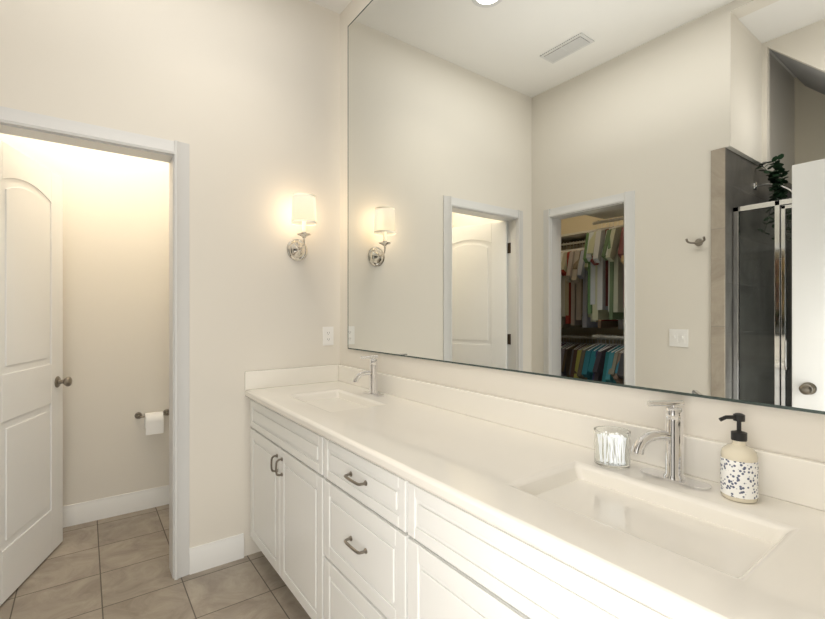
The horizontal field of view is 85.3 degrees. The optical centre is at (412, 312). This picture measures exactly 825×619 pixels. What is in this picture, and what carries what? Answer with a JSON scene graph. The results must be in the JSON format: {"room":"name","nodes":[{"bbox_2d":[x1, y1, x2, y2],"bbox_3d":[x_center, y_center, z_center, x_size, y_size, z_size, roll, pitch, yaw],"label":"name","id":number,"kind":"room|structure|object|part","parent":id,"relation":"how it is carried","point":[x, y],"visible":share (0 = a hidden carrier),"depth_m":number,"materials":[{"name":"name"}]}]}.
{"room":"bathroom","nodes":[
{"label":"bathroom","id":0,"kind":"room"},
{"bbox_2d":[0,133,168,505],"bbox_3d":[-2.082,-0.265,2.964,1.290,3.220,0.120,0,0,-36],"label":"wall","id":1,"kind":"structure","parent":0,"point":[116,287],"depth_m":2.94,"materials":[{"name":"beige paint"}]},
{"bbox_2d":[63,485,168,527],"bbox_3d":[-2.091,1.280,2.875,1.170,0.130,0.014,0,0,-36],"label":"baseboard","id":2,"kind":"structure","parent":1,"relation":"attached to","point":[94,510],"depth_m":2.96,"materials":[{"name":"white paint"}]},
{"bbox_2d":[135,409,168,434],"bbox_3d":[-1.762,0.747,3.050,0.213,0.137,0.120,0,0,-36],"label":"toilet paper holder","id":3,"kind":"object","parent":1,"relation":"attached to","point":[153,422],"visible":0.96,"depth_m":3.01,"materials":[{"name":"white paper"}]},
{"bbox_2d":[0,504,310,618],"bbox_3d":[-1.344,1.395,1.236,3.900,0.100,4.300,0,0,-36],"label":"floor","id":4,"kind":"structure","parent":0,"point":[115,567],"depth_m":2.21,"materials":[{"name":"tile"}]},
{"bbox_2d":[245,355,824,618],"bbox_3d":[0.071,0.784,1.590,0.592,1.122,2.594,0,0,-36],"label":"bathroom vanity","id":5,"kind":"object","parent":4,"relation":"on","point":[374,494],"visible":1,"depth_m":1.17,"materials":[{"name":"white paint"}]},
{"bbox_2d":[352,355,384,396],"bbox_3d":[-0.236,0.324,2.301,0.134,0.202,0.166,0,0,-36],"label":"faucet","id":6,"kind":"object","parent":5,"relation":"on","point":[373,392],"depth_m":2.31,"materials":[{"name":"silver metal"}]},
{"bbox_2d":[594,426,630,468],"bbox_3d":[0.558,0.377,1.253,0.095,0.095,0.095,0,0,-36],"label":"jar","id":7,"kind":"object","parent":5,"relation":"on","point":[611,447],"visible":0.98,"depth_m":1.22,"materials":[{"name":"clear glass"}]},
{"bbox_2d":[631,400,711,490],"bbox_3d":[0.637,0.324,1.119,0.122,0.202,0.166,0,0,-36],"label":"faucet","id":8,"kind":"object","parent":5,"relation":"on","point":[673,478],"depth_m":1.12,"materials":[{"name":"silver metal"}]},
{"bbox_2d":[719,413,758,502],"bbox_3d":[0.748,0.328,1.026,0.073,0.193,0.071,0,0,-36],"label":"soap dispenser","id":9,"kind":"object","parent":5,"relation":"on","point":[739,471],"visible":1,"depth_m":1.00,"materials":[{"name":"ceramic"},{"name":"black plastic"}]},
{"bbox_2d":[0,0,339,555],"bbox_3d":[-1.246,-0.265,2.312,1.870,3.220,0.120,0,0,-36],"label":"wall","id":10,"kind":"structure","parent":0,"point":[241,98],"depth_m":2.42,"materials":[{"name":"beige paint"}]},
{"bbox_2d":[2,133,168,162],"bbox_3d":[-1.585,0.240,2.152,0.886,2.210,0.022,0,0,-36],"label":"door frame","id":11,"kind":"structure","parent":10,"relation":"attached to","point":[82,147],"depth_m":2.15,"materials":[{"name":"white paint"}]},
{"bbox_2d":[0,106,188,579],"bbox_3d":[-1.544,0.268,2.094,0.776,2.155,0.120,0,0,-36],"label":"door frame","id":12,"kind":"structure","parent":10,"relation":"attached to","point":[61,139],"depth_m":2.27,"materials":[{"name":"white paint"}]},
{"bbox_2d":[0,140,71,605],"bbox_3d":[-1.943,0.275,2.274,0.336,2.120,0.692,0,0,-36],"label":"door","id":13,"kind":"structure","parent":12,"relation":"attached to","point":[32,381],"depth_m":2.27,"materials":[{"name":"white paint"}]},
{"bbox_3d":[-2.039,0.395,2.545,0.171,0.064,0.103,0,0,-36],"label":"knob","id":14,"kind":"part","parent":13,"relation":"part of","materials":[{"name":"silver metal"}]},
{"bbox_2d":[189,533,243,574],"bbox_3d":[-1.037,1.280,2.382,0.271,0.130,0.014,0,0,-36],"label":"baseboard","id":15,"kind":"structure","parent":10,"relation":"attached to","point":[206,556],"depth_m":2.37,"materials":[{"name":"white paint"}]},
{"bbox_2d":[287,193,315,260],"bbox_3d":[-0.631,-0.492,2.579,0.140,0.373,0.174,0,0,-36],"label":"sconce","id":16,"kind":"object","parent":10,"relation":"attached to","point":[303,210],"visible":1,"depth_m":2.54,"materials":[{"name":"silver metal"}]},
{"bbox_3d":[-0.621,-0.495,2.565,0.023,0.075,0.023,0,0,-36],"label":"stem","id":17,"kind":"part","parent":16,"relation":"part of","materials":[{"name":"white"}]},
{"bbox_3d":[-0.621,-0.589,2.565,0.138,0.156,0.138,0,0,-36],"label":"lamp shade","id":18,"kind":"part","parent":16,"relation":"part of","materials":[{"name":"beige"}]},
{"bbox_3d":[-0.621,-0.589,2.565,0.140,0.160,0.140,0,0,-36],"label":"shade trim","id":19,"kind":"part","parent":16,"relation":"part of","materials":[{"name":"beige"}]},
{"bbox_2d":[323,327,333,345],"bbox_3d":[-0.520,0.145,2.765,0.070,0.115,0.006,0,0,-36],"label":"electrical outlet plate","id":20,"kind":"object","parent":10,"relation":"attached to","point":[328,335],"visible":1,"depth_m":2.76,"materials":[{"name":"white plastic"}]},
{"bbox_2d":[309,0,351,13],"bbox_3d":[-1.344,-1.925,1.236,3.900,0.100,4.300,0,0,-36],"label":"ceiling","id":21,"kind":"structure","parent":0,"point":[338,6],"depth_m":2.73,"materials":[{"name":"white paint"}]},
{"bbox_2d":[340,0,824,462],"bbox_3d":[0.036,-0.265,2.246,0.120,3.220,4.300,0,0,-36],"label":"wall","id":22,"kind":"structure","parent":0,"point":[797,434],"depth_m":1.45,"materials":[{"name":"beige paint"}]},
{"bbox_2d":[348,0,824,414],"bbox_3d":[0.308,-0.757,1.764,0.006,1.955,2.364,0,0,-36],"label":"mirror","id":23,"kind":"object","parent":22,"relation":"attached to","point":[627,193],"visible":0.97,"depth_m":1.39,"materials":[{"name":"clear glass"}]}
]}

